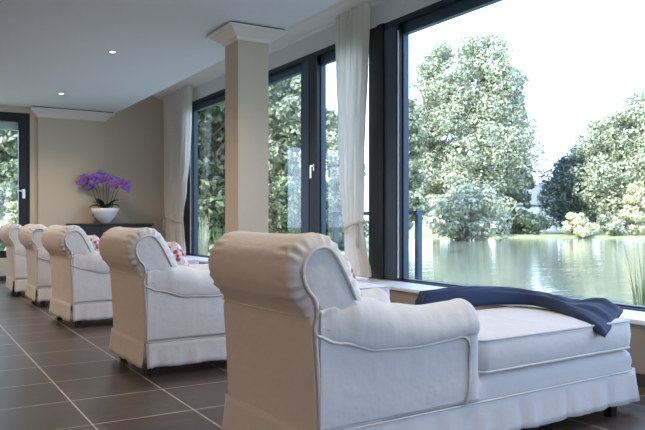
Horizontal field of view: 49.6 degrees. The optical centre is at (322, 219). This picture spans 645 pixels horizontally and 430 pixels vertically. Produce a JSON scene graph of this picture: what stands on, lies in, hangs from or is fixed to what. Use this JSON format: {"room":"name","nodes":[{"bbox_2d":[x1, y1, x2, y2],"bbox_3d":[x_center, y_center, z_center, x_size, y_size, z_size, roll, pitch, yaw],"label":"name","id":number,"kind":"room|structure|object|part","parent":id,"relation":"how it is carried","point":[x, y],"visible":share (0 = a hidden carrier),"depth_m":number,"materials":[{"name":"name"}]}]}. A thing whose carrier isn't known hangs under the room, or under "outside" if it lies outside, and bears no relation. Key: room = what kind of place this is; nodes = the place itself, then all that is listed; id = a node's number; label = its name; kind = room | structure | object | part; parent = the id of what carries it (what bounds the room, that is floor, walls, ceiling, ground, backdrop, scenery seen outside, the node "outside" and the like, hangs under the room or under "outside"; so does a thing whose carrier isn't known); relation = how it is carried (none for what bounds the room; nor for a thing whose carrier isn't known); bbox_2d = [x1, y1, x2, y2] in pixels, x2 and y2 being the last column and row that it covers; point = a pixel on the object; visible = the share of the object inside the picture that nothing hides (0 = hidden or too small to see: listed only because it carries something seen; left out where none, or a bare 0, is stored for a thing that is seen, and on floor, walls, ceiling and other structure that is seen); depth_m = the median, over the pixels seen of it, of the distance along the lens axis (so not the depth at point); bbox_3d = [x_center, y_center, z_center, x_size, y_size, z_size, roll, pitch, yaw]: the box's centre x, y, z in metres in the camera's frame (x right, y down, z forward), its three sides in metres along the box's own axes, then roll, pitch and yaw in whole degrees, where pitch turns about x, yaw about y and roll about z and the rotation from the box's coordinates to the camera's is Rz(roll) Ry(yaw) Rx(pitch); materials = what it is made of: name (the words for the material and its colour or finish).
{"room":"spa","nodes":[
{"label":"spa","id":0,"kind":"room"},
{"bbox_2d":[0,95,163,275],"bbox_3d":[-6.655,-0.700,10.899,9.050,3.800,0.300,0,0,-31],"label":"wall","id":1,"kind":"structure","parent":0,"point":[134,137],"depth_m":12.68,"materials":[{"name":"beige paint"}]},
{"bbox_2d":[0,112,29,257],"bbox_3d":[-5.745,-0.585,11.424,1.750,2.430,0.240,0,0,-31],"label":"window","id":2,"kind":"structure","parent":1,"relation":"in","point":[20,122],"depth_m":11.76,"materials":[{"name":"black metal"}]},
{"bbox_3d":[-5.058,-0.440,11.727,0.120,0.160,0.050,0,0,-31],"label":"handle","id":3,"kind":"part","parent":2,"relation":"part of","materials":[{"name":"metal"}]},
{"bbox_2d":[38,117,104,226],"bbox_3d":[-4.337,-0.375,12.091,1.110,2.750,0.070,0,0,-31],"label":"wall pier","id":4,"kind":"structure","parent":1,"relation":"attached to","point":[68,149],"depth_m":12.03,"materials":[{"name":"beige paint"}]},
{"bbox_2d":[29,106,114,121],"bbox_3d":[-4.350,-1.820,12.113,1.370,0.160,0.380,0,0,-31],"label":"trim","id":5,"kind":"structure","parent":1,"relation":"attached to","point":[49,112],"depth_m":11.97,"materials":[{"name":"white paint"}]},
{"bbox_2d":[153,0,387,99],"bbox_3d":[0.952,-2.350,6.189,0.420,0.300,15.620,0,0,-31],"label":"trim","id":6,"kind":"structure","parent":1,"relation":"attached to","point":[325,18],"depth_m":8.42,"materials":[{"name":"white paint"}]},
{"bbox_2d":[164,207,165,240],"bbox_3d":[1.119,-0.690,6.465,0.250,2.580,15.920,0,0,-31],"label":"wall pier","id":7,"kind":"object","parent":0,"point":[164,207],"depth_m":12.94,"materials":[{"name":"paint"}]},
{"bbox_2d":[0,0,341,112],"bbox_3d":[-3.134,-2.250,3.903,7.860,0.700,15.920,0,0,-31],"label":"ceiling","id":8,"kind":"structure","parent":0,"point":[48,48],"depth_m":7.47,"materials":[{"name":"paint"}]},
{"bbox_2d":[192,0,440,101],"bbox_3d":[1.141,-2.290,6.478,0.300,0.620,15.920,0,0,-31],"label":"lintel","id":9,"kind":"object","parent":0,"point":[389,10],"depth_m":8.18,"materials":[{"name":"paint"}]},
{"bbox_2d":[0,280,644,429],"bbox_3d":[-2.671,1.100,4.006,8.760,0.200,15.620,0,0,-31],"label":"floor","id":10,"kind":"structure","parent":0,"point":[55,374],"depth_m":4.22,"materials":[{"name":"brown tile"}]},
{"bbox_2d":[0,223,27,296],"bbox_3d":[-3.369,0.523,9.874,2.147,0.954,0.785,0,0,-31],"label":"chaise longue","id":11,"kind":"object","parent":10,"relation":"on","point":[17,278],"visible":0.27,"depth_m":9.11,"materials":[{"name":"white fabric"}]},
{"bbox_3d":[-3.908,0.447,9.137,0.363,0.695,0.012,0,0,-31],"label":"panel","id":12,"kind":"part","parent":11,"relation":"part of","materials":[{"name":"white fabric"}]},
{"bbox_3d":[-3.681,0.519,9.347,0.829,0.482,0.195,0,0,-31],"label":"arm","id":13,"kind":"part","parent":11,"relation":"part of","materials":[{"name":"white fabric"}]},
{"bbox_2d":[18,224,198,306],"bbox_3d":[-2.630,0.523,8.788,2.147,0.954,0.785,0,0,-31],"label":"chaise longue","id":14,"kind":"object","parent":10,"relation":"on","point":[39,283],"visible":0.29,"depth_m":8.03,"materials":[{"name":"white fabric"}]},
{"bbox_3d":[-3.163,0.447,8.046,0.363,0.695,0.012,0,0,-31],"label":"panel","id":15,"kind":"part","parent":14,"relation":"part of","materials":[{"name":"white fabric"}]},
{"bbox_3d":[-2.938,0.519,8.258,0.829,0.482,0.195,0,0,-31],"label":"arm","id":16,"kind":"part","parent":14,"relation":"part of","materials":[{"name":"white fabric"}]},
{"bbox_2d":[186,258,198,263],"bbox_3d":[-2.498,0.577,8.868,1.705,0.177,0.730,0,0,-31],"label":"seat cushion","id":17,"kind":"object","parent":14,"relation":"on","point":[190,261],"depth_m":8.96,"materials":[{"name":"white fabric"}]},
{"bbox_2d":[66,223,153,238],"bbox_3d":[-3.687,0.530,12.131,1.385,0.940,0.492,0,0,-31],"label":"console table","id":18,"kind":"object","parent":10,"relation":"on","point":[97,229],"visible":0.23,"depth_m":11.86,"materials":[{"name":"black wood"}]},
{"bbox_3d":[-3.946,0.487,11.714,0.432,0.765,0.016,0,0,-31],"label":"door","id":19,"kind":"part","parent":18,"relation":"part of","materials":[{"name":"black wood"}]},
{"bbox_2d":[76,170,131,222],"bbox_3d":[-3.776,-0.405,12.041,0.874,0.929,0.510,0,0,-31],"label":"potted orchid","id":20,"kind":"object","parent":18,"relation":"on","point":[104,214],"visible":1,"depth_m":11.99,"materials":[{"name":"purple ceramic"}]},
{"bbox_3d":[-3.852,-0.773,11.966,0.139,0.105,0.028,26,-38,-34],"label":"flower","id":21,"kind":"part","parent":20,"relation":"part of","materials":[{"name":"purple plant"}]},
{"bbox_2d":[91,208,118,222],"bbox_3d":[-3.759,-0.071,12.072,0.476,0.262,0.476,0,0,-31],"label":"bowl","id":22,"kind":"object","parent":20,"relation":"attached to","point":[102,215],"depth_m":11.92,"materials":[{"name":"white ceramic"}]},
{"bbox_3d":[-3.569,0.487,11.941,0.432,0.765,0.016,0,0,-31],"label":"door","id":23,"kind":"part","parent":18,"relation":"part of","materials":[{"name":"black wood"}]},
{"bbox_3d":[-3.192,0.487,12.168,0.432,0.765,0.016,0,0,-31],"label":"door","id":24,"kind":"part","parent":18,"relation":"part of","materials":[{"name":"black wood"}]},
{"bbox_2d":[41,225,207,327],"bbox_3d":[-1.735,0.523,7.286,2.147,0.954,0.785,0,0,-35],"label":"chaise longue","id":25,"kind":"object","parent":10,"relation":"on","point":[80,278],"visible":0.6,"depth_m":6.54,"materials":[{"name":"white fabric"}]},
{"bbox_3d":[-2.277,0.905,6.507,0.054,0.190,0.054,0,0,-35],"label":"leg","id":26,"kind":"part","parent":25,"relation":"part of","materials":[{"name":"black wood"}]},
{"bbox_3d":[-2.212,0.447,6.507,0.363,0.695,0.012,0,0,-35],"label":"panel","id":27,"kind":"part","parent":25,"relation":"part of","materials":[{"name":"white fabric"}]},
{"bbox_3d":[-2.003,0.519,6.735,0.829,0.482,0.195,0,0,-35],"label":"arm","id":28,"kind":"part","parent":25,"relation":"part of","materials":[{"name":"white fabric"}]},
{"bbox_2d":[87,235,99,250],"bbox_3d":[-2.270,0.325,6.963,0.216,0.365,0.405,0,0,-41],"label":"pillow","id":29,"kind":"object","parent":25,"relation":"on","point":[94,239],"visible":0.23,"depth_m":6.79,"materials":[{"name":"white fabric"}]},
{"bbox_2d":[189,264,207,266],"bbox_3d":[-1.609,0.577,7.376,1.705,0.177,0.730,0,0,-35],"label":"seat cushion","id":30,"kind":"object","parent":25,"relation":"on","point":[191,265],"depth_m":7.50,"materials":[{"name":"white fabric"}]},
{"bbox_2d":[98,227,389,376],"bbox_3d":[-0.502,0.523,5.217,2.147,0.954,0.785,0,0,-33],"label":"chaise longue","id":31,"kind":"object","parent":10,"relation":"on","point":[172,310],"visible":0.61,"depth_m":4.52,"materials":[{"name":"white fabric"}]},
{"bbox_3d":[-1.079,0.905,4.463,0.054,0.190,0.054,0,0,-33],"label":"leg","id":32,"kind":"part","parent":31,"relation":"part of","materials":[{"name":"black wood"}]},
{"bbox_3d":[-1.014,0.447,4.460,0.363,0.695,0.012,0,0,-33],"label":"panel","id":33,"kind":"part","parent":31,"relation":"part of","materials":[{"name":"white fabric"}]},
{"bbox_2d":[166,241,189,266],"bbox_3d":[-1.050,0.325,4.919,0.212,0.365,0.401,0,0,-36],"label":"pillow","id":34,"kind":"object","parent":31,"relation":"on","point":[176,250],"visible":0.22,"depth_m":4.75,"materials":[{"name":"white fabric"}]},
{"bbox_3d":[-0.795,0.519,4.678,0.829,0.482,0.195,0,0,-33],"label":"arm","id":35,"kind":"part","parent":31,"relation":"part of","materials":[{"name":"white fabric"}]},
{"bbox_3d":[-1.113,0.519,5.175,0.829,0.482,0.195,0,0,-33],"label":"arm","id":36,"kind":"part","parent":31,"relation":"part of","materials":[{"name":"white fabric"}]},
{"bbox_2d":[357,282,389,297],"bbox_3d":[-0.372,0.577,5.300,1.705,0.177,0.730,0,0,-33],"label":"seat cushion","id":37,"kind":"object","parent":31,"relation":"on","point":[362,286],"depth_m":5.41,"materials":[{"name":"white fabric"}]},
{"bbox_2d":[206,21,288,233],"bbox_3d":[-0.767,-0.450,7.057,0.630,2.900,0.620,0,0,-31],"label":"column","id":38,"kind":"structure","parent":10,"relation":"on","point":[245,44],"depth_m":6.91,"materials":[{"name":"beige paint"}]},
{"bbox_2d":[208,230,639,429],"bbox_3d":[0.573,0.523,3.347,2.147,0.954,0.785,0,0,-34],"label":"chaise longue","id":39,"kind":"object","parent":10,"relation":"on","point":[305,350],"visible":0.97,"depth_m":2.82,"materials":[{"name":"white fabric"}]},
{"bbox_3d":[0.080,0.447,2.578,0.363,0.695,0.012,0,0,-34],"label":"panel","id":40,"kind":"part","parent":39,"relation":"part of","materials":[{"name":"white fabric"}]},
{"bbox_2d":[343,255,361,296],"bbox_3d":[0.032,0.325,3.035,0.218,0.365,0.406,0,0,-40],"label":"pillow","id":41,"kind":"object","parent":39,"relation":"on","point":[348,264],"visible":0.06,"depth_m":2.88,"materials":[{"name":"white fabric"}]},
{"bbox_3d":[-0.038,0.519,3.291,0.829,0.482,0.195,0,0,-34],"label":"arm","id":42,"kind":"part","parent":39,"relation":"part of","materials":[{"name":"white fabric"}]},
{"bbox_3d":[0.293,0.519,2.801,0.829,0.482,0.195,0,0,-34],"label":"arm","id":43,"kind":"part","parent":39,"relation":"part of","materials":[{"name":"white fabric"}]},
{"bbox_2d":[415,286,622,337],"bbox_3d":[1.099,0.473,3.719,0.921,0.194,0.857,0,0,-31],"label":"throw blanket","id":44,"kind":"object","parent":39,"relation":"on","point":[598,312],"visible":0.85,"depth_m":3.82,"materials":[{"name":"blue fabric"}]},
{"bbox_2d":[476,306,630,370],"bbox_3d":[0.701,0.577,3.434,1.705,0.177,0.730,0,0,-34],"label":"seat cushion","id":45,"kind":"object","parent":39,"relation":"on","point":[512,338],"depth_m":3.29,"materials":[{"name":"white fabric"}]},
{"bbox_3d":[1.468,0.905,3.562,0.054,0.190,0.054,0,0,-34],"label":"leg","id":46,"kind":"part","parent":39,"relation":"part of","materials":[{"name":"black wood"}]},
{"bbox_2d":[199,262,644,373],"bbox_3d":[0.965,1.015,6.372,0.610,0.770,15.920,0,0,-31],"label":"wall","id":47,"kind":"structure","parent":0,"point":[636,350],"depth_m":4.24,"materials":[{"name":"beige paint"}]},
{"bbox_2d":[163,85,192,254],"bbox_3d":[-2.499,-0.818,12.029,0.143,2.795,1.426,0,0,-34],"label":"curtain","id":48,"kind":"object","parent":47,"relation":"hanging from","point":[177,107],"visible":0.95,"depth_m":12.01,"materials":[{"name":"white fabric"}]},
{"bbox_2d":[183,54,310,257],"bbox_3d":[-1.267,-0.690,10.287,0.132,2.580,4.570,0,0,-31],"label":"window","id":49,"kind":"structure","parent":47,"relation":"in","point":[302,66],"depth_m":9.10,"materials":[{"name":"black metal"}]},
{"bbox_3d":[-0.205,-0.660,8.405,0.008,2.480,0.170,0,0,-31],"label":"post","id":50,"kind":"part","parent":49,"relation":"part of","materials":[{"name":"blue metal"}]},
{"bbox_2d":[310,27,376,278],"bbox_3d":[0.245,-0.690,7.725,0.186,2.580,1.380,0,0,-31],"label":"window","id":51,"kind":"structure","parent":47,"relation":"in","point":[323,57],"depth_m":8.19,"materials":[{"name":"black metal"}]},
{"bbox_3d":[-0.122,-0.575,8.213,0.061,0.170,0.025,0,0,-31],"label":"handle","id":52,"kind":"part","parent":51,"relation":"part of","materials":[{"name":"metal"}]},
{"bbox_3d":[0.278,-0.667,7.768,0.065,2.515,1.060,0,0,-31],"label":"sash","id":53,"kind":"part","parent":51,"relation":"part of","materials":[{"name":"blue metal"}]},
{"bbox_2d":[335,2,371,276],"bbox_3d":[0.315,-0.818,7.347,0.142,2.795,0.645,0,0,-25],"label":"curtain","id":54,"kind":"object","parent":47,"relation":"hanging from","point":[352,27],"visible":0.99,"depth_m":7.30,"materials":[{"name":"white fabric"}]},
{"bbox_2d":[185,255,644,325],"bbox_3d":[0.950,0.615,6.188,0.445,0.030,15.620,0,0,-31],"label":"window sill","id":55,"kind":"structure","parent":47,"relation":"on","point":[635,317],"depth_m":6.20,"materials":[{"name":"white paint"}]},
{"bbox_2d":[377,0,644,311],"bbox_3d":[2.191,-0.690,4.531,0.150,2.580,6.100,0,0,-31],"label":"window","id":56,"kind":"structure","parent":47,"relation":"in","point":[392,36],"depth_m":6.87,"materials":[{"name":"black metal"}]},
{"bbox_3d":[0.589,-0.690,7.068,0.025,2.580,0.100,0,0,-31],"label":"frame post","id":57,"kind":"part","parent":56,"relation":"part of","materials":[{"name":"black metal"}]},
{"bbox_3d":[0.675,-0.660,6.945,0.008,2.480,0.200,0,0,-31],"label":"post","id":58,"kind":"part","parent":56,"relation":"part of","materials":[{"name":"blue metal"}]},
{"bbox_2d":[636,373,644,387],"bbox_3d":[0.775,0.963,6.082,0.015,0.075,15.620,0,0,-31],"label":"baseboard","id":59,"kind":"structure","parent":47,"relation":"attached to","point":[640,378],"depth_m":4.19,"materials":[{"name":"tile"}]},
{"label":"outside","id":60,"kind":"structure","parent":0,"visible":0},
{"bbox_3d":[-36.705,1.260,7.071,64.420,0.280,130.000,0,0,-31],"label":"terrace","id":61,"kind":"object","parent":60,"visible":0},
{"bbox_2d":[0,130,17,250],"bbox_3d":[-7.783,-0.763,17.444,2.545,3.867,2.388,0,0,-31],"label":"hedge","id":62,"kind":"object","parent":61,"relation":"on","point":[8,138],"visible":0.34,"depth_m":16.97,"materials":[{"name":"green plant"}]},
{"bbox_2d":[0,201,17,249],"bbox_3d":[-7.039,0.310,16.226,0.902,1.542,0.934,0,0,3],"label":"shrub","id":63,"kind":"object","parent":61,"relation":"on","point":[12,218],"visible":0.1,"depth_m":16.06,"materials":[{"name":"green plant"}]},
{"bbox_2d":[330,211,423,279],"bbox_3d":[0.628,0.623,8.743,0.100,1.455,1.870,0,0,-31],"label":"railing","id":64,"kind":"object","parent":61,"relation":"on","point":[418,214],"visible":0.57,"depth_m":7.95,"materials":[{"name":"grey metal"}]},
{"bbox_3d":[0.181,0.645,9.484,0.060,1.410,0.060,0,0,-31],"label":"post","id":65,"kind":"part","parent":64,"relation":"part of","materials":[{"name":"blue metal"}]},
{"bbox_3d":[0.628,-0.083,8.743,0.100,0.045,1.870,0,0,-31],"label":"rail","id":66,"kind":"part","parent":64,"relation":"part of","materials":[{"name":"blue metal"}]},
{"bbox_3d":[1.095,0.645,7.968,0.060,1.410,0.060,0,0,-31],"label":"post","id":67,"kind":"part","parent":64,"relation":"part of","materials":[{"name":"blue metal"}]},
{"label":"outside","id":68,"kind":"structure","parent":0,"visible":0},
{"bbox_2d":[208,222,644,258],"bbox_3d":[34.444,1.507,111.818,165.580,1.587,184.000,0,0,-31],"label":"ground","id":69,"kind":"structure","parent":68,"point":[426,233],"depth_m":50.77,"materials":[{"name":"green plant"}]},
{"bbox_2d":[198,216,212,254],"bbox_3d":[-2.479,0.487,14.161,0.594,1.272,0.620,0,0,-31],"label":"ornamental grass","id":70,"kind":"object","parent":69,"relation":"on","point":[203,243],"depth_m":14.21,"materials":[{"name":"plant"}]},
{"bbox_2d":[198,102,224,250],"bbox_3d":[-4.021,-1.857,23.887,3.733,6.467,3.540,0,0,-31],"label":"tree","id":71,"kind":"object","parent":69,"relation":"on","point":[211,121],"visible":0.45,"depth_m":23.16,"materials":[{"name":"green plant"}]},
{"bbox_2d":[210,223,224,247],"bbox_3d":[-2.158,0.583,14.584,0.450,1.080,0.370,0,0,31],"label":"ornamental grass","id":72,"kind":"object","parent":69,"relation":"on","point":[217,238],"depth_m":14.52,"materials":[{"name":"green plant"}]},
{"bbox_2d":[268,184,328,233],"bbox_3d":[-0.965,0.162,17.151,2.039,2.081,2.101,0,0,33],"label":"shrub","id":73,"kind":"object","parent":69,"relation":"on","point":[284,205],"visible":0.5,"depth_m":16.54,"materials":[{"name":"green plant"}]},
{"bbox_2d":[268,74,337,222],"bbox_3d":[-1.084,-1.997,23.988,3.331,6.758,3.379,0,0,-13],"label":"tree","id":74,"kind":"object","parent":69,"relation":"on","point":[284,107],"visible":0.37,"depth_m":23.30,"materials":[{"name":"green plant"}]},
{"bbox_2d":[326,112,366,204],"bbox_3d":[0.933,-2.013,33.949,2.760,6.796,2.664,0,0,-31],"label":"tree","id":75,"kind":"object","parent":69,"relation":"on","point":[332,158],"visible":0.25,"depth_m":33.44,"materials":[{"name":"green plant"}]},
{"bbox_2d":[326,197,368,249],"bbox_3d":[0.480,0.174,25.044,2.351,2.011,2.462,0,0,24],"label":"shrub","id":76,"kind":"object","parent":69,"relation":"on","point":[332,205],"visible":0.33,"depth_m":24.56,"materials":[{"name":"green plant"}]},
{"bbox_2d":[409,99,430,230],"bbox_3d":[4.647,-2.645,40.075,2.902,8.512,2.887,0,0,21],"label":"tree","id":77,"kind":"object","parent":69,"relation":"on","point":[416,139],"visible":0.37,"depth_m":39.36,"materials":[{"name":"green plant"}]},
{"bbox_2d":[409,40,478,233],"bbox_3d":[8.626,-6.149,53.954,6.525,15.079,6.046,0,0,-31],"label":"tree","id":78,"kind":"object","parent":69,"relation":"on","point":[428,73],"visible":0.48,"depth_m":53.03,"materials":[{"name":"green plant"}]},
{"bbox_2d":[430,30,549,231],"bbox_3d":[12.008,-6.329,51.967,8.257,15.448,8.224,0,0,-8],"label":"tree","id":79,"kind":"object","parent":69,"relation":"on","point":[500,147],"visible":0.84,"depth_m":50.48,"materials":[{"name":"green plant"}]},
{"bbox_2d":[494,85,537,215],"bbox_3d":[15.694,-4.966,57.870,4.226,12.694,4.013,0,0,17],"label":"tree","id":80,"kind":"object","parent":69,"relation":"on","point":[526,197],"visible":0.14,"depth_m":57.51,"materials":[{"name":"green plant"}]},
{"bbox_2d":[496,211,553,233],"bbox_3d":[15.334,0.447,53.501,3.796,2.288,3.947,0,0,-31],"label":"shrub","id":81,"kind":"object","parent":69,"relation":"on","point":[523,223],"visible":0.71,"depth_m":52.36,"materials":[{"name":"green plant"}]},
{"bbox_2d":[515,183,556,230],"bbox_3d":[20.312,-1.250,68.000,4.400,4.600,4.400,0,0,0],"label":"house","id":82,"kind":"structure","parent":69,"relation":"on","point":[535,192],"depth_m":66.00,"materials":[{"name":"stone"}]},
{"bbox_2d":[537,156,597,232],"bbox_3d":[20.362,-2.011,56.923,5.742,6.770,5.390,0,0,-2],"label":"conifer","id":83,"kind":"object","parent":69,"relation":"on","point":[560,203],"visible":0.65,"depth_m":55.95,"materials":[{"name":"green plant"}]},
{"bbox_2d":[561,212,597,237],"bbox_3d":[18.652,0.336,50.653,2.087,1.910,2.387,0,0,-31],"label":"shrub","id":84,"kind":"object","parent":69,"relation":"on","point":[577,224],"visible":1,"depth_m":50.48,"materials":[{"name":"yellow plant"}]},
{"bbox_2d":[557,112,644,233],"bbox_3d":[22.281,-3.485,55.051,6.634,9.733,6.366,0,0,-16],"label":"tree","id":85,"kind":"object","parent":69,"relation":"on","point":[598,155],"visible":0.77,"depth_m":53.75,"materials":[{"name":"green plant"}]},
{"bbox_2d":[593,214,626,234],"bbox_3d":[20.907,0.393,50.970,2.347,1.695,2.372,0,0,-31],"label":"shrub","id":86,"kind":"object","parent":69,"relation":"on","point":[611,225],"visible":0.95,"depth_m":50.58,"materials":[{"name":"green plant"}]},
{"bbox_2d":[606,88,644,213],"bbox_3d":[25.053,-4.292,52.915,7.459,11.361,7.125,0,0,-36],"label":"tree","id":87,"kind":"object","parent":69,"relation":"on","point":[635,116],"visible":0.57,"depth_m":52.26,"materials":[{"name":"green plant"}]},
{"bbox_2d":[617,180,644,234],"bbox_3d":[22.947,-0.883,50.884,3.003,4.024,2.422,0,0,-31],"label":"shrub","id":88,"kind":"object","parent":69,"relation":"on","point":[637,192],"visible":0.99,"depth_m":50.47,"materials":[{"name":"yellow plant"}]},
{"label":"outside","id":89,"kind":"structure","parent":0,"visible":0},
{"bbox_2d":[409,238,644,304],"bbox_3d":[28.436,1.300,63.833,105.400,0.001,140.000,0,0,-31],"label":"pond water","id":90,"kind":"structure","parent":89,"point":[583,268],"depth_m":20.39,"materials":[{"name":"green liquid"}]},
{"bbox_2d":[433,269,450,282],"bbox_3d":[2.530,1.180,14.511,0.626,0.440,0.531,0,0,11],"label":"reeds","id":91,"kind":"object","parent":90,"relation":"in","point":[433,269],"visible":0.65,"depth_m":14.50,"materials":[{"name":"green plant"}]},
{"bbox_2d":[621,242,644,305],"bbox_3d":[3.947,0.805,8.583,0.471,1.190,0.500,0,0,-31],"label":"reeds","id":92,"kind":"object","parent":90,"relation":"in","point":[642,303],"visible":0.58,"depth_m":8.57,"materials":[{"name":"green plant"}]},
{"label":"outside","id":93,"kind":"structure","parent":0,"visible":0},
{"bbox_2d":[422,183,512,240],"bbox_3d":[8.865,-0.401,44.623,5.155,3.942,5.456,0,0,-31],"label":"shrub","id":94,"kind":"object","parent":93,"point":[453,215],"visible":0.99,"depth_m":43.50,"materials":[{"name":"green plant"}]}
]}

